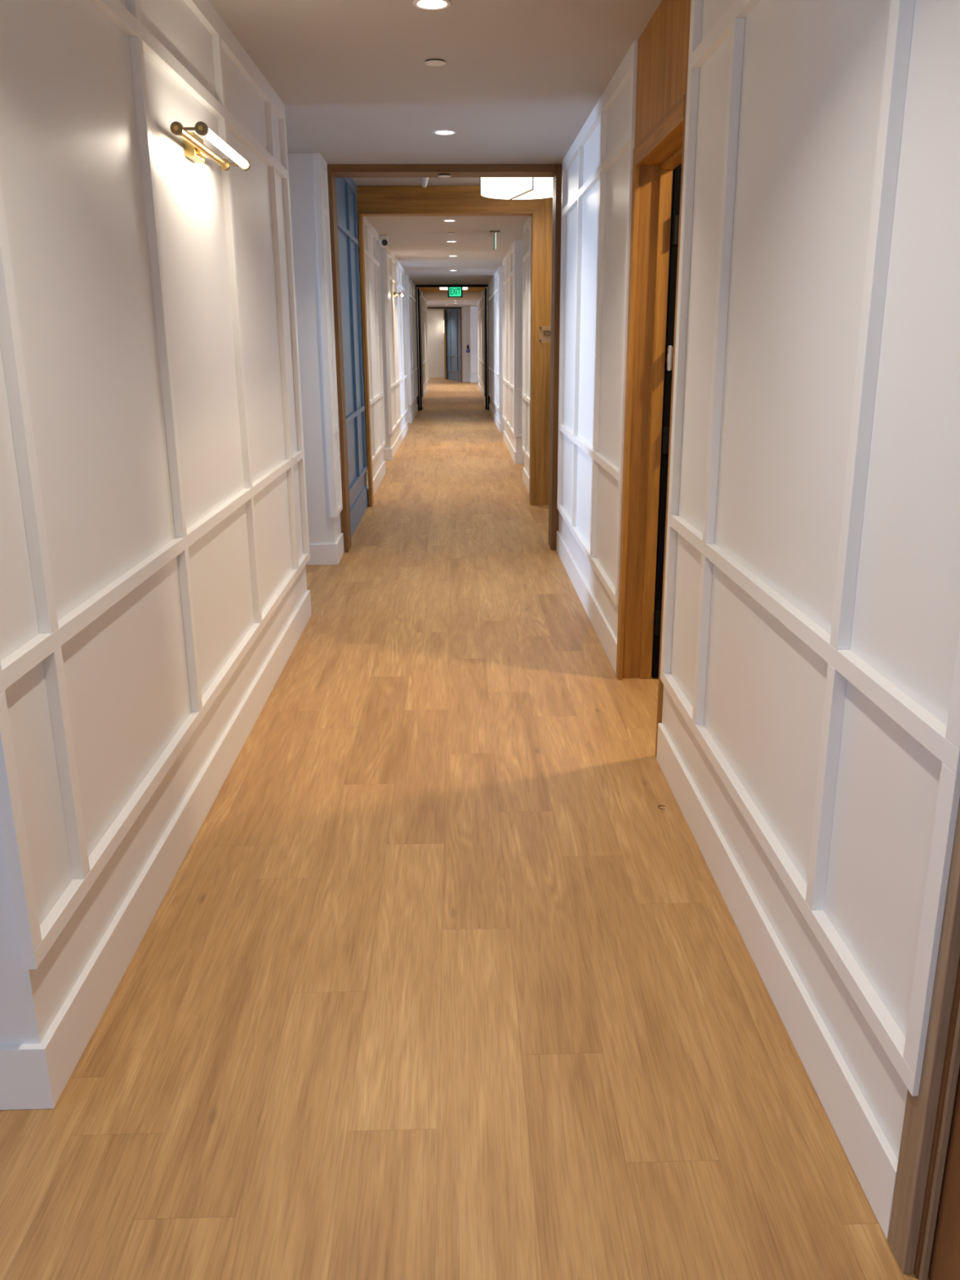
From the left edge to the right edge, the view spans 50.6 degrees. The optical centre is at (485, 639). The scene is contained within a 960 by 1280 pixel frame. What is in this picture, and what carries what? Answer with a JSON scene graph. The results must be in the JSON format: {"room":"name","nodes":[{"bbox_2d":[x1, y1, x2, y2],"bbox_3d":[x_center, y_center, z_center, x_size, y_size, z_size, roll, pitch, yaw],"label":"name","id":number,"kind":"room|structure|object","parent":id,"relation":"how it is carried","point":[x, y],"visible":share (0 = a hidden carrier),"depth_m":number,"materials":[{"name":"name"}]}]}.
{"room":"hallway","nodes":[
{"label":"hallway","id":0,"kind":"room"},
{"bbox_2d":[0,0,306,1044],"bbox_3d":[-3.779,-0.992,3.432,5.646,3.000,3.845,-1,16,-1],"label":"wall","id":1,"kind":"structure","parent":0,"point":[70,167],"depth_m":2.57,"materials":[{"name":"white paint"}]},
{"bbox_2d":[0,0,310,969],"bbox_3d":[-0.944,-1.004,3.503,0.026,2.288,3.872,-1,16,-1],"label":"trim","id":2,"kind":"structure","parent":1,"relation":"attached to","point":[35,940],"depth_m":2.74,"materials":[{"name":"white paint"}]},
{"bbox_2d":[0,590,311,1110],"bbox_3d":[-2.214,0.356,3.876,2.562,0.146,3.876,-1,16,-1],"label":"baseboard","id":3,"kind":"structure","parent":1,"relation":"attached to","point":[33,1076],"depth_m":2.54,"materials":[{"name":"white paint"}]},
{"bbox_2d":[169,121,250,170],"bbox_3d":[-0.889,-1.587,3.273,0.140,0.070,0.664,-1,16,-1],"label":"wall light","id":4,"kind":"object","parent":1,"relation":"attached to","point":[195,150],"visible":1,"depth_m":3.23,"materials":[{"name":"gold metal"}]},
{"bbox_2d":[287,153,383,543],"bbox_3d":[-3.942,-2.636,9.002,5.646,3.000,5.025,-1,16,-1],"label":"wall","id":5,"kind":"structure","parent":0,"point":[322,528],"depth_m":6.73,"materials":[{"name":"white paint"}]},
{"bbox_2d":[312,152,337,517],"bbox_3d":[-1.046,-1.936,6.660,0.044,2.288,0.026,-1,16,-1],"label":"trim","id":6,"kind":"structure","parent":5,"relation":"attached to","point":[316,156],"depth_m":6.62,"materials":[{"name":"white paint"}]},
{"bbox_2d":[305,533,344,564],"bbox_3d":[-3.811,-0.613,7.187,5.562,0.146,0.422,-1,16,-1],"label":"baseboard","id":7,"kind":"structure","parent":5,"relation":"attached to","point":[320,553],"depth_m":7.06,"materials":[{"name":"white paint"}]},
{"bbox_2d":[320,153,342,516],"bbox_3d":[-1.041,-1.986,6.831,0.026,2.288,0.370,-1,16,-1],"label":"trim","id":8,"kind":"structure","parent":5,"relation":"attached to","point":[323,164],"depth_m":6.84,"materials":[{"name":"white paint"}]},
{"bbox_2d":[356,214,385,465],"bbox_3d":[-1.146,-3.038,10.392,0.026,2.288,2.310,-1,16,-1],"label":"trim","id":9,"kind":"structure","parent":5,"relation":"attached to","point":[368,226],"depth_m":10.75,"materials":[{"name":"white paint"}]},
{"bbox_2d":[367,460,385,503],"bbox_3d":[-1.143,-1.693,10.792,0.016,0.146,2.320,-1,16,-1],"label":"baseboard","id":10,"kind":"structure","parent":5,"relation":"attached to","point":[377,479],"depth_m":10.83,"materials":[{"name":"white paint"}]},
{"bbox_2d":[335,177,365,510],"bbox_3d":[-1.118,-2.418,8.208,0.046,3.000,1.910,-1,16,-1],"label":"wall","id":11,"kind":"structure","parent":0,"point":[340,188],"depth_m":8.18,"materials":[{"name":"blue paint"}]},
{"bbox_2d":[337,177,367,495],"bbox_3d":[-1.084,-2.474,8.187,0.024,2.430,1.900,-1,16,-1],"label":"trim","id":12,"kind":"structure","parent":11,"relation":"attached to","point":[349,184],"depth_m":8.54,"materials":[{"name":"blue paint"}]},
{"bbox_2d":[350,484,368,537],"bbox_3d":[-1.081,-1.076,8.605,0.014,0.200,1.910,-1,16,-1],"label":"baseboard","id":13,"kind":"structure","parent":11,"relation":"attached to","point":[360,506],"depth_m":8.65,"materials":[{"name":"blue paint"}]},
{"bbox_2d":[378,244,406,448],"bbox_3d":[-4.116,-4.383,14.920,5.646,3.000,4.580,-1,16,-1],"label":"wall","id":14,"kind":"structure","parent":0,"point":[390,439],"depth_m":13.56,"materials":[{"name":"white paint"}]},
{"bbox_2d":[382,246,392,434],"bbox_3d":[-1.225,-3.745,12.791,0.044,2.288,0.026,-1,16,-1],"label":"trim","id":15,"kind":"structure","parent":14,"relation":"attached to","point":[384,249],"depth_m":12.77,"materials":[{"name":"white paint"}]},
{"bbox_2d":[383,421,408,460],"bbox_3d":[-4.050,-3.016,15.328,5.562,0.146,4.616,-1,16,-1],"label":"baseboard","id":16,"kind":"structure","parent":14,"relation":"attached to","point":[388,454],"depth_m":13.93,"materials":[{"name":"white paint"}]},
{"bbox_2d":[386,245,408,433],"bbox_3d":[-1.281,-4.397,14.996,0.026,2.288,4.605,-1,16,-1],"label":"trim","id":17,"kind":"structure","parent":14,"relation":"attached to","point":[391,255],"depth_m":14.97,"materials":[{"name":"white paint"}]},
{"bbox_2d":[392,291,404,297],"bbox_3d":[-1.202,-4.741,13.951,0.140,0.070,0.664,-1,16,-1],"label":"wall light","id":18,"kind":"object","parent":14,"relation":"attached to","point":[394,294],"visible":0.98,"depth_m":13.90,"materials":[{"name":"gold metal"}]},
{"bbox_2d":[351,177,479,186],"bbox_3d":[0.921,-3.724,7.877,4.060,0.120,1.900,-1,16,-1],"label":"ceiling","id":19,"kind":"structure","parent":0,"point":[454,180],"depth_m":8.54,"materials":[{"name":"grey paint"}]},
{"bbox_2d":[419,177,428,187],"bbox_3d":[-0.468,-3.553,7.803,0.110,0.150,0.110,-1,16,-1],"label":"ceiling sensor","id":20,"kind":"object","parent":19,"relation":"attached to","point":[424,181],"visible":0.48,"depth_m":7.79,"materials":[{"name":"white plastic"}]},
{"bbox_2d":[480,177,552,200],"bbox_3d":[0.282,-3.603,8.019,0.646,0.184,0.630,-1,16,-1],"label":"drum ceiling light","id":21,"kind":"object","parent":19,"relation":"attached to","point":[500,188],"visible":0.56,"depth_m":7.83,"materials":[{"name":"white plastic"}]},
{"bbox_2d":[481,188,552,198],"bbox_3d":[0.282,-3.533,8.040,0.618,0.006,0.618,-1,16,-1],"label":"diffuser","id":22,"kind":"object","parent":21,"relation":"attached to","point":[488,193],"depth_m":8.02,"materials":[{"name":"white plastic"}]},
{"bbox_2d":[404,275,427,415],"bbox_3d":[-4.399,-7.231,24.569,5.646,3.000,12.550,-1,16,-1],"label":"wall","id":23,"kind":"structure","parent":0,"point":[411,407],"depth_m":19.72,"materials":[{"name":"white paint"}]},
{"bbox_2d":[405,275,411,404],"bbox_3d":[-1.396,-5.466,18.620,0.044,2.288,0.026,-1,16,-1],"label":"trim","id":24,"kind":"structure","parent":23,"relation":"attached to","point":[406,276],"depth_m":18.60,"materials":[{"name":"white paint"}]},
{"bbox_2d":[406,404,417,423],"bbox_3d":[-4.205,-4.572,20.601,5.562,0.146,3.456,-1,16,-1],"label":"baseboard","id":25,"kind":"structure","parent":23,"relation":"attached to","point":[410,419],"depth_m":19.53,"materials":[{"name":"white paint"}]},
{"bbox_2d":[408,275,417,404],"bbox_3d":[-1.436,-5.954,20.272,0.026,2.288,3.440,-1,16,-1],"label":"trim","id":26,"kind":"structure","parent":23,"relation":"attached to","point":[412,297],"depth_m":20.55,"materials":[{"name":"white paint"}]},
{"bbox_2d":[421,294,428,387],"bbox_3d":[-1.650,-8.109,27.572,0.026,2.288,6.450,-1,16,-1],"label":"trim","id":27,"kind":"structure","parent":23,"relation":"attached to","point":[424,315],"depth_m":28.23,"materials":[{"name":"white paint"}]},
{"bbox_2d":[422,386,428,399],"bbox_3d":[-1.647,-6.764,27.973,0.016,0.146,6.460,-1,16,-1],"label":"baseboard","id":28,"kind":"structure","parent":23,"relation":"attached to","point":[424,393],"depth_m":28.19,"materials":[{"name":"white paint"}]},
{"bbox_2d":[415,284,489,410],"bbox_3d":[-0.712,-6.496,22.407,1.596,2.775,0.960,-1,16,-1],"label":"door frame","id":29,"kind":"structure","parent":23,"relation":"in","point":[420,397],"depth_m":22.13,"materials":[{"name":"black metal"}]},
{"bbox_2d":[208,0,662,164],"bbox_3d":[-3.003,-2.389,3.981,7.262,0.120,5.645,-1,16,-1],"label":"ceiling","id":30,"kind":"structure","parent":0,"point":[518,82],"depth_m":4.41,"materials":[{"name":"grey paint"}]},
{"bbox_2d":[413,0,451,10],"bbox_3d":[-0.184,-2.204,3.522,0.132,0.006,0.132,-1,16,-1],"label":"recessed light","id":31,"kind":"object","parent":30,"relation":"in","point":[432,5],"visible":1,"depth_m":3.53,"materials":[{"name":"white plastic"}]},
{"bbox_2d":[424,58,445,66],"bbox_3d":[-0.209,-2.421,4.265,0.090,0.009,0.090,-1,16,-1],"label":"cap","id":32,"kind":"object","parent":30,"relation":"attached to","point":[432,62],"visible":1,"depth_m":4.25,"materials":[{"name":"white paint"}]},
{"bbox_2d":[432,129,456,135],"bbox_3d":[-0.227,-2.851,5.713,0.132,0.006,0.132,-1,16,-1],"label":"recessed light","id":33,"kind":"object","parent":30,"relation":"in","point":[443,132],"visible":1,"depth_m":5.71,"materials":[{"name":"white plastic"}]},
{"bbox_2d":[426,311,444,373],"bbox_3d":[-1.318,-12.252,41.510,7.000,3.000,0.200,-1,16,-1],"label":"wall","id":34,"kind":"structure","parent":0,"point":[435,318],"depth_m":41.42,"materials":[{"name":"white paint"}]},
{"bbox_2d":[428,373,444,377],"bbox_3d":[-2.814,-10.839,41.770,3.585,0.160,0.016,-1,16,-1],"label":"baseboard","id":35,"kind":"structure","parent":34,"relation":"attached to","point":[430,375],"depth_m":41.79,"materials":[{"name":"white paint"}]},
{"bbox_2d":[365,216,528,284],"bbox_3d":[2.358,-5.762,15.297,7.355,0.120,13.340,-1,16,-1],"label":"ceiling","id":36,"kind":"structure","parent":0,"point":[420,244],"depth_m":12.49,"materials":[{"name":"grey paint"}]},
{"bbox_2d":[378,235,388,246],"bbox_3d":[-1.134,-4.455,11.365,0.105,0.120,0.123,-1,16,-1],"label":"security camera","id":37,"kind":"object","parent":36,"relation":"attached to","point":[384,239],"visible":0.99,"depth_m":11.32,"materials":[{"name":"white plastic"}]},
{"bbox_2d":[442,219,456,222],"bbox_3d":[-0.349,-4.103,9.954,0.132,0.006,0.132,-1,16,-1],"label":"recessed light","id":38,"kind":"object","parent":36,"relation":"in","point":[446,220],"visible":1,"depth_m":9.96,"materials":[{"name":"white plastic"}]},
{"bbox_2d":[447,284,462,297],"bbox_3d":[-0.631,-7.370,21.481,0.316,0.265,0.084,-1,16,-1],"label":"exit sign","id":39,"kind":"object","parent":36,"relation":"hanging from","point":[455,291],"visible":1,"depth_m":21.45,"materials":[{"name":"green plastic"}]},
{"bbox_2d":[488,230,500,251],"bbox_3d":[0.103,-4.345,11.081,0.112,0.185,0.300,-1,16,-1],"label":"exit sign","id":40,"kind":"object","parent":36,"relation":"hanging from","point":[495,233],"visible":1,"depth_m":10.96,"materials":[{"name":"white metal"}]},
{"bbox_2d":[422,292,482,311],"bbox_3d":[-1.071,-10.836,32.547,6.600,0.120,17.800,-1,16,-1],"label":"ceiling","id":41,"kind":"structure","parent":0,"point":[466,295],"depth_m":30.09,"materials":[{"name":"grey paint"}]},
{"bbox_2d":[445,309,460,382],"bbox_3d":[-1.113,-11.129,38.375,0.200,2.620,2.559,-4,17,-13],"label":"door","id":42,"kind":"structure","parent":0,"point":[451,375],"depth_m":38.31,"materials":[{"name":"blue paint"}]},
{"bbox_2d":[426,306,462,382],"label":"door frame","id":43,"kind":"structure","parent":42,"relation":"in","point":[444,310],"depth_m":37.22,"materials":[{"name":"brown wood"}]},
{"bbox_2d":[445,308,460,372],"bbox_3d":[-1.223,-11.280,38.302,0.028,2.288,2.559,-4,17,-13],"label":"trim","id":44,"kind":"structure","parent":42,"relation":"attached to","point":[447,309],"depth_m":38.21,"materials":[{"name":"blue paint"}]},
{"bbox_2d":[0,377,929,1279],"bbox_3d":[-0.545,-4.476,20.460,13.425,0.001,50.557,-1,16,-1],"label":"floor","id":45,"kind":"structure","parent":0,"point":[436,982],"depth_m":2.39,"materials":[{"name":"wood"}]},
{"bbox_2d":[459,306,470,377],"bbox_3d":[-0.727,-10.963,37.135,0.355,3.000,0.350,-1,16,-1],"label":"wall","id":46,"kind":"structure","parent":0,"point":[465,311],"depth_m":36.97,"materials":[{"name":"white paint"}]},
{"bbox_2d":[460,377,470,382],"bbox_3d":[-0.714,-9.543,37.364,0.355,0.146,0.016,-1,16,-1],"label":"baseboard","id":47,"kind":"structure","parent":46,"relation":"attached to","point":[464,380],"depth_m":37.36,"materials":[{"name":"white paint"}]},
{"bbox_2d":[470,308,478,378],"bbox_3d":[0.895,-10.836,36.673,2.860,3.000,0.400,-1,16,-1],"label":"wall","id":48,"kind":"structure","parent":0,"point":[473,311],"depth_m":36.49,"materials":[{"name":"white paint"}]},
{"bbox_2d":[470,306,477,373],"bbox_3d":[0.776,-10.751,36.472,2.600,2.288,0.026,-1,16,-1],"label":"trim","id":49,"kind":"structure","parent":48,"relation":"attached to","point":[471,356],"depth_m":36.42,"materials":[{"name":"white paint"}]},
{"bbox_2d":[470,377,478,382],"bbox_3d":[0.799,-9.407,36.875,2.680,0.146,0.016,-1,16,-1],"label":"baseboard","id":50,"kind":"structure","parent":48,"relation":"attached to","point":[476,380],"depth_m":36.84,"materials":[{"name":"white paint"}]},
{"bbox_2d":[478,271,504,423],"bbox_3d":[2.899,-7.298,24.654,5.758,3.000,16.560,-1,16,-1],"label":"wall","id":51,"kind":"structure","parent":0,"point":[500,415],"depth_m":18.52,"materials":[{"name":"white paint"}]},
{"bbox_2d":[417,287,485,404],"bbox_3d":[-0.771,-7.097,24.442,1.596,2.775,0.175,-1,16,-1],"label":"door frame","id":52,"kind":"structure","parent":51,"relation":"in","point":[424,290],"depth_m":24.02,"materials":[{"name":"brown wood"}]},
{"bbox_2d":[477,294,484,386],"bbox_3d":[-0.107,-8.398,28.523,0.026,2.288,8.350,-1,16,-1],"label":"trim","id":53,"kind":"structure","parent":51,"relation":"attached to","point":[481,302],"depth_m":28.69,"materials":[{"name":"white paint"}]},
{"bbox_2d":[478,382,484,399],"bbox_3d":[-0.094,-7.054,28.923,0.016,0.146,8.360,-1,16,-1],"label":"baseboard","id":54,"kind":"structure","parent":51,"relation":"attached to","point":[479,386],"depth_m":29.13,"materials":[{"name":"white paint"}]},
{"bbox_2d":[488,267,498,410],"bbox_3d":[0.164,-5.675,19.298,0.026,2.288,5.555,-1,16,-1],"label":"trim","id":55,"kind":"structure","parent":51,"relation":"attached to","point":[495,275],"depth_m":19.38,"materials":[{"name":"white paint"}]},
{"bbox_2d":[488,403,504,432],"bbox_3d":[3.004,-4.369,19.772,5.674,0.146,5.566,-1,16,-1],"label":"baseboard","id":56,"kind":"structure","parent":51,"relation":"attached to","point":[500,427],"depth_m":18.26,"materials":[{"name":"white paint"}]},
{"bbox_2d":[498,266,502,412],"bbox_3d":[0.284,-4.890,16.638,0.110,2.288,0.026,-1,16,-1],"label":"trim","id":57,"kind":"structure","parent":51,"relation":"attached to","point":[500,268],"depth_m":16.62,"materials":[{"name":"white paint"}]},
{"bbox_2d":[504,247,523,452],"bbox_3d":[3.214,-4.130,13.921,5.758,3.000,3.150,-1,16,-1],"label":"wall","id":58,"kind":"structure","parent":0,"point":[516,442],"depth_m":12.91,"materials":[{"name":"white paint"}]},
{"bbox_2d":[502,241,514,436],"bbox_3d":[0.323,-4.068,13.852,0.026,2.288,3.175,-1,16,-1],"label":"trim","id":59,"kind":"structure","parent":58,"relation":"attached to","point":[509,254],"depth_m":14.07,"materials":[{"name":"white paint"}]},
{"bbox_2d":[502,430,524,463],"bbox_3d":[3.164,-2.761,14.326,5.674,0.146,3.186,-1,16,-1],"label":"baseboard","id":60,"kind":"structure","parent":58,"relation":"attached to","point":[517,457],"depth_m":13.10,"materials":[{"name":"white paint"}]},
{"bbox_2d":[514,240,523,436],"bbox_3d":[0.410,-3.620,12.333,0.110,2.288,0.026,-1,16,-1],"label":"trim","id":61,"kind":"structure","parent":58,"relation":"attached to","point":[517,243],"depth_m":12.30,"materials":[{"name":"white paint"}]},
{"bbox_2d":[524,225,531,476],"bbox_3d":[3.327,-2.990,10.058,5.758,3.000,1.710,-1,16,-1],"label":"wall","id":62,"kind":"structure","parent":0,"point":[526,464],"depth_m":10.26,"materials":[{"name":"white paint"}]},
{"bbox_2d":[356,185,552,506],"bbox_3d":[-0.240,-2.611,9.245,1.768,2.774,0.182,-1,16,-1],"label":"door frame","id":63,"kind":"structure","parent":62,"relation":"in","point":[392,200],"depth_m":8.96,"materials":[{"name":"brown wood"}]},
{"bbox_2d":[539,327,551,341],"bbox_3d":[0.580,-2.743,9.131,0.193,0.142,0.050,-1,16,-1],"label":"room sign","id":64,"kind":"object","parent":63,"relation":"attached to","point":[540,327],"visible":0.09,"depth_m":9.11,"materials":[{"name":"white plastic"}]},
{"bbox_2d":[522,466,529,492],"bbox_3d":[0.447,-1.608,10.473,0.016,0.146,1.570,-1,16,-1],"label":"baseboard","id":65,"kind":"structure","parent":62,"relation":"attached to","point":[526,478],"depth_m":10.70,"materials":[{"name":"white paint"}]},
{"bbox_2d":[521,216,531,462],"bbox_3d":[0.434,-2.952,10.073,0.026,2.288,1.560,-1,16,-1],"label":"trim","id":66,"kind":"structure","parent":62,"relation":"attached to","point":[526,252],"depth_m":10.51,"materials":[{"name":"white paint"}]},
{"bbox_2d":[558,0,959,1159],"bbox_3d":[0.680,-1.284,4.336,0.130,3.000,6.258,-1,16,-1],"label":"wall","id":67,"kind":"structure","parent":0,"point":[813,70],"depth_m":2.11,"materials":[{"name":"white paint"}]},
{"bbox_2d":[327,164,561,552],"bbox_3d":[-0.267,-2.016,7.228,1.596,2.775,0.245,-1,16,-1],"label":"door frame","id":68,"kind":"structure","parent":67,"relation":"in","point":[334,171],"depth_m":7.00,"materials":[{"name":"brown wood"}]},
{"bbox_2d":[438,173,450,177],"bbox_3d":[-0.275,-3.144,6.887,0.090,0.012,0.090,-1,16,-1],"label":"sensor","id":69,"kind":"object","parent":68,"relation":"attached to","point":[439,175],"visible":1,"depth_m":6.86,"materials":[{"name":"white plastic"}]},
{"bbox_2d":[555,530,617,675],"bbox_3d":[0.575,-0.316,6.096,0.016,0.146,2.910,-1,16,-1],"label":"baseboard","id":70,"kind":"structure","parent":67,"relation":"attached to","point":[604,632],"depth_m":5.63,"materials":[{"name":"white paint"}]},
{"bbox_2d":[556,40,638,606],"bbox_3d":[0.564,-1.645,5.643,0.026,2.288,2.804,-1,16,-1],"label":"trim","id":71,"kind":"structure","parent":67,"relation":"attached to","point":[628,66],"depth_m":5.21,"materials":[{"name":"white paint"}]},
{"bbox_2d":[656,723,897,1239],"bbox_3d":[0.673,0.673,2.745,0.016,0.146,2.099,-1,16,-1],"label":"baseboard","id":72,"kind":"structure","parent":67,"relation":"attached to","point":[873,1162],"depth_m":2.22,"materials":[{"name":"white paint"}]},
{"bbox_2d":[660,0,959,1096],"bbox_3d":[0.662,-0.660,2.307,0.026,2.288,2.090,-1,16,-1],"label":"trim","id":73,"kind":"structure","parent":67,"relation":"attached to","point":[906,1055],"depth_m":1.97,"materials":[{"name":"white paint"}]},
{"bbox_3d":[-0.744,-8.133,22.840,1.598,0.120,2.320,-1,16,-1],"label":"ceiling","id":74,"kind":"structure","parent":0,"visible":0},
{"bbox_2d":[439,287,467,289],"bbox_3d":[-0.707,-7.975,22.867,0.646,0.199,0.630,-1,16,-1],"label":"drum ceiling light","id":75,"kind":"object","parent":74,"relation":"attached to","point":[440,288],"visible":0.19,"depth_m":22.76,"materials":[{"name":"white plastic"}]},
{"bbox_3d":[0.861,0.248,-0.855,0.072,3.000,4.572,-1,16,-1],"label":"wall","id":76,"kind":"structure","parent":0,"visible":0},
{"bbox_2d":[887,797,959,1279],"bbox_3d":[0.765,0.117,0.931,0.147,2.240,1.066,-1,16,-1],"label":"door frame","id":77,"kind":"structure","parent":76,"relation":"in","point":[923,1238],"depth_m":1.60,"materials":[{"name":"brown wood"}]},
{"bbox_3d":[0.693,-2.206,3.502,0.122,0.760,0.955,-1,16,-1],"label":"wall","id":78,"kind":"structure","parent":0,"visible":0},
{"bbox_2d":[616,0,691,756],"bbox_3d":[1.137,-0.958,3.893,1.044,2.620,0.976,-1,16,-1],"label":"door frame","id":79,"kind":"structure","parent":78,"relation":"in","point":[663,46],"depth_m":4.22,"materials":[{"name":"brown wood"}]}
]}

